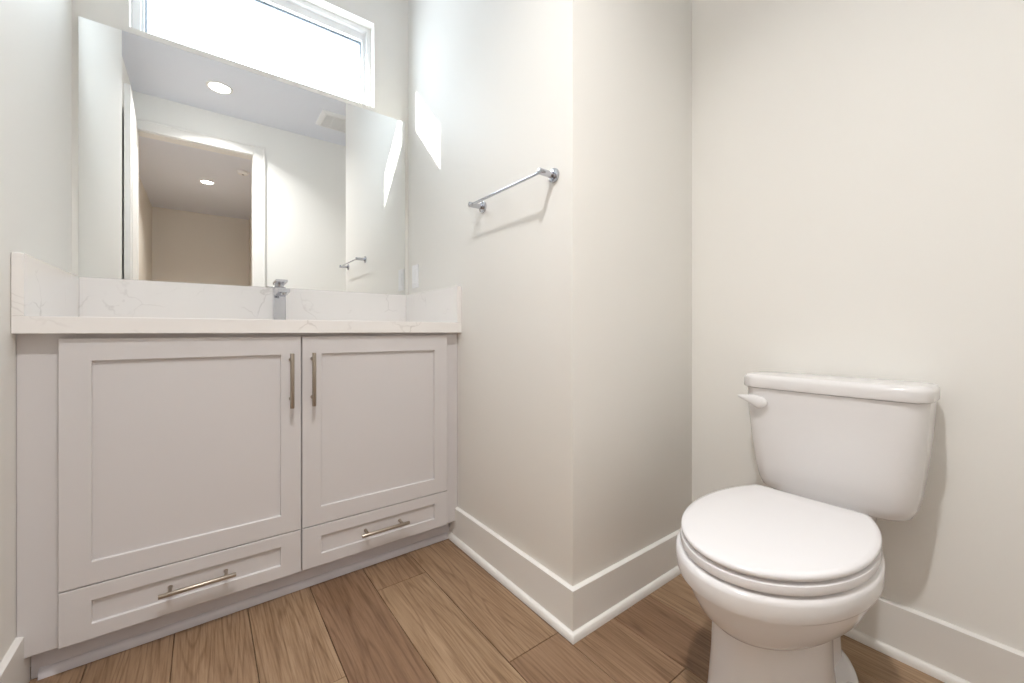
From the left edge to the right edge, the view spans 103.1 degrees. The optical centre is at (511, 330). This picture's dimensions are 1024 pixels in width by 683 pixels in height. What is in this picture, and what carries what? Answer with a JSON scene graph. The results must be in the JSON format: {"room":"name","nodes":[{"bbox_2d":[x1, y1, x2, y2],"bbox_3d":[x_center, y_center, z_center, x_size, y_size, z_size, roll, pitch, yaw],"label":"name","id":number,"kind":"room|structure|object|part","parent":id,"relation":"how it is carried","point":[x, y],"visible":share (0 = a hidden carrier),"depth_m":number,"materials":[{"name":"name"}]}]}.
{"room":"bathroom","nodes":[
{"label":"bathroom","id":0,"kind":"room"},
{"bbox_2d":[0,0,71,666],"bbox_3d":[-1.263,-0.480,0.903,0.199,2.760,1.085,0,0,-37],"label":"wall","id":1,"kind":"structure","parent":0,"point":[36,35],"depth_m":1.01,"materials":[{"name":"white paint"}]},
{"bbox_2d":[0,637,29,682],"bbox_3d":[-1.035,0.810,0.778,0.013,0.140,0.611,0,0,-37],"label":"baseboard","id":2,"kind":"structure","parent":1,"relation":"attached to","point":[14,668],"depth_m":0.95,"materials":[{"name":"white paint"}]},
{"bbox_2d":[72,0,407,294],"bbox_3d":[-1.162,-0.480,1.776,1.413,2.760,0.185,0,0,-37],"label":"wall","id":3,"kind":"structure","parent":0,"point":[387,20],"depth_m":1.99,"materials":[{"name":"white paint"}]},
{"bbox_2d":[78,16,404,294],"bbox_3d":[-1.026,-0.636,1.759,1.178,0.898,0.005,0,0,-37],"label":"wall mirror","id":4,"kind":"object","parent":3,"relation":"attached to","point":[193,168],"visible":0.93,"depth_m":1.65,"materials":[{"name":"silver mirror"}]},
{"bbox_2d":[79,277,405,320],"bbox_3d":[-1.021,-0.111,1.754,1.172,0.149,0.020,0,0,-37],"label":"backsplash","id":5,"kind":"structure","parent":3,"relation":"attached to","point":[98,297],"depth_m":1.63,"materials":[{"name":"white stone"}]},
{"bbox_2d":[131,0,370,105],"bbox_3d":[-1.116,-1.319,1.852,0.891,0.418,0.144,0,0,-37],"label":"window","id":6,"kind":"structure","parent":3,"relation":"in","point":[303,12],"depth_m":1.97,"materials":[{"name":"white plastic"}]},
{"bbox_2d":[29,539,944,682],"bbox_3d":[0.944,0.910,-0.514,2.365,0.060,6.380,0,0,-37],"label":"floor","id":7,"kind":"structure","parent":0,"point":[431,613],"depth_m":1.15,"materials":[{"name":"brown wood"}]},
{"bbox_2d":[16,333,456,679],"bbox_3d":[-0.853,0.444,1.532,1.212,0.873,0.574,0,0,-37],"label":"vanity cabinet","id":8,"kind":"object","parent":7,"relation":"on","point":[167,484],"visible":0.94,"depth_m":1.20,"materials":[{"name":"white paint"}]},
{"bbox_3d":[-0.916,0.723,1.182,0.544,0.137,0.019,0,0,-37],"label":"drawer","id":9,"kind":"part","parent":8,"relation":"part of","materials":[{"name":"white paint"}]},
{"bbox_3d":[-0.916,0.335,1.182,0.544,0.633,0.019,0,0,-37],"label":"door","id":10,"kind":"part","parent":8,"relation":"part of","materials":[{"name":"white paint"}]},
{"bbox_3d":[-0.897,0.721,1.166,0.175,0.012,0.045,0,0,-37],"label":"handle","id":11,"kind":"part","parent":8,"relation":"part of","materials":[{"name":"silver metal"}]},
{"bbox_2d":[11,252,460,333],"bbox_3d":[-0.859,-0.089,1.541,1.212,0.192,0.554,0,0,-37],"label":"countertop","id":12,"kind":"structure","parent":8,"relation":"on","point":[46,298],"depth_m":1.47,"materials":[{"name":"white stone"}]},
{"bbox_2d":[273,279,289,319],"bbox_3d":[-0.926,-0.121,1.631,0.048,0.168,0.159,0,0,-37],"label":"faucet","id":13,"kind":"object","parent":12,"relation":"on","point":[280,292],"visible":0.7,"depth_m":1.65,"materials":[{"name":"silver metal"}]},
{"bbox_3d":[-0.943,-0.192,1.654,0.041,0.027,0.096,0,0,-37],"label":"lever","id":14,"kind":"part","parent":13,"relation":"part of","materials":[{"name":"silver metal"}]},
{"bbox_3d":[-0.912,-0.157,1.614,0.041,0.034,0.115,0,0,-37],"label":"spout","id":15,"kind":"part","parent":13,"relation":"part of","materials":[{"name":"silver metal"}]},
{"bbox_3d":[-0.737,0.869,1.379,1.158,0.022,0.014,0,0,-37],"label":"shoe moulding","id":16,"kind":"part","parent":8,"relation":"part of","materials":[{"name":"white paint"}]},
{"bbox_3d":[-0.707,0.159,1.305,0.012,0.175,0.037,0,0,-37],"label":"handle","id":17,"kind":"part","parent":8,"relation":"part of","materials":[{"name":"silver metal"}]},
{"bbox_3d":[-0.656,0.159,1.344,0.012,0.175,0.037,0,0,-37],"label":"handle","id":18,"kind":"part","parent":8,"relation":"part of","materials":[{"name":"silver metal"}]},
{"bbox_3d":[-0.483,0.723,1.510,0.536,0.137,0.019,0,0,-37],"label":"drawer","id":19,"kind":"part","parent":8,"relation":"part of","materials":[{"name":"white paint"}]},
{"bbox_3d":[-0.483,0.335,1.510,0.536,0.633,0.019,0,0,-37],"label":"door","id":20,"kind":"part","parent":8,"relation":"part of","materials":[{"name":"white paint"}]},
{"bbox_3d":[-0.466,0.721,1.493,0.175,0.012,0.045,0,0,-37],"label":"handle","id":21,"kind":"part","parent":8,"relation":"part of","materials":[{"name":"silver metal"}]},
{"bbox_2d":[676,371,939,682],"bbox_3d":[0.681,0.505,0.981,0.716,0.749,0.419,0,0,-37],"label":"toilet","id":22,"kind":"object","parent":7,"relation":"on","point":[780,573],"visible":1,"depth_m":0.94,"materials":[{"name":"white ceramic"}]},
{"bbox_3d":[0.729,0.210,1.227,0.038,0.040,0.078,0,0,-43],"label":"flush lever","id":23,"kind":"part","parent":22,"relation":"part of","materials":[{"name":"white"}]},
{"bbox_3d":[0.592,0.560,0.930,0.513,0.160,0.368,0,0,-37],"label":"bowl","id":24,"kind":"part","parent":22,"relation":"part of","materials":[{"name":"white ceramic"}]},
{"bbox_3d":[0.584,0.465,0.920,0.472,0.021,0.355,0,0,-37],"label":"seat","id":25,"kind":"part","parent":22,"relation":"part of","materials":[{"name":"white plastic"}]},
{"bbox_3d":[0.587,0.442,0.922,0.476,0.018,0.352,0,0,-37],"label":"lid","id":26,"kind":"part","parent":22,"relation":"part of","materials":[{"name":"white plastic"}]},
{"bbox_3d":[0.896,0.325,1.144,0.171,0.308,0.407,0,0,-37],"label":"tank","id":27,"kind":"part","parent":22,"relation":"part of","materials":[{"name":"white ceramic"}]},
{"bbox_3d":[0.894,0.150,1.142,0.182,0.038,0.419,0,0,-37],"label":"tank lid","id":28,"kind":"part","parent":22,"relation":"part of","materials":[{"name":"white ceramic"}]},
{"bbox_2d":[408,0,691,585],"bbox_3d":[0.021,-0.480,1.924,0.653,2.760,1.377,0,0,-37],"label":"wall partition","id":29,"kind":"structure","parent":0,"point":[574,342],"depth_m":1.39,"materials":[{"name":"white paint"}]},
{"bbox_2d":[412,264,418,287],"bbox_3d":[-0.488,-0.275,2.049,0.009,0.115,0.070,0,0,-37],"label":"light switch","id":30,"kind":"object","parent":29,"relation":"attached to","point":[415,269],"visible":1,"depth_m":2.03,"materials":[{"name":"white plastic"}]},
{"bbox_2d":[468,168,558,212],"bbox_3d":[-0.015,-0.473,1.379,0.063,0.043,0.439,0,0,-37],"label":"towel bar","id":31,"kind":"object","parent":29,"relation":"attached to","point":[553,175],"visible":1,"depth_m":1.28,"materials":[{"name":"silver metal"}]},
{"bbox_3d":[-0.136,-0.473,1.535,0.059,0.019,0.019,0,0,-37],"label":"post","id":32,"kind":"part","parent":31,"relation":"part of","materials":[{"name":"silver metal"}]},
{"bbox_3d":[0.103,-0.473,1.220,0.059,0.019,0.019,0,0,-37],"label":"post","id":33,"kind":"part","parent":31,"relation":"part of","materials":[{"name":"silver metal"}]},
{"bbox_2d":[447,507,680,643],"bbox_3d":[0.217,0.810,1.643,0.680,0.140,0.745,0,0,-37],"label":"baseboard","id":34,"kind":"structure","parent":29,"relation":"attached to","point":[576,611],"depth_m":1.32,"materials":[{"name":"white paint"}]},
{"bbox_2d":[692,0,1023,651],"bbox_3d":[0.689,-0.480,1.682,0.120,2.760,2.570,0,0,-37],"label":"wall","id":35,"kind":"structure","parent":0,"point":[858,165],"depth_m":1.12,"materials":[{"name":"white paint"}]},
{"bbox_2d":[844,596,1023,682],"bbox_3d":[1.010,0.810,1.137,0.027,0.140,1.073,0,0,-37],"label":"baseboard","id":36,"kind":"structure","parent":35,"relation":"attached to","point":[942,650],"depth_m":1.04,"materials":[{"name":"white paint"}]},
{"bbox_3d":[1.005,0.869,1.133,0.014,0.022,1.073,0,0,-37],"label":"shoe moulding","id":37,"kind":"part","parent":36,"relation":"part of","materials":[{"name":"white paint"}]}
]}

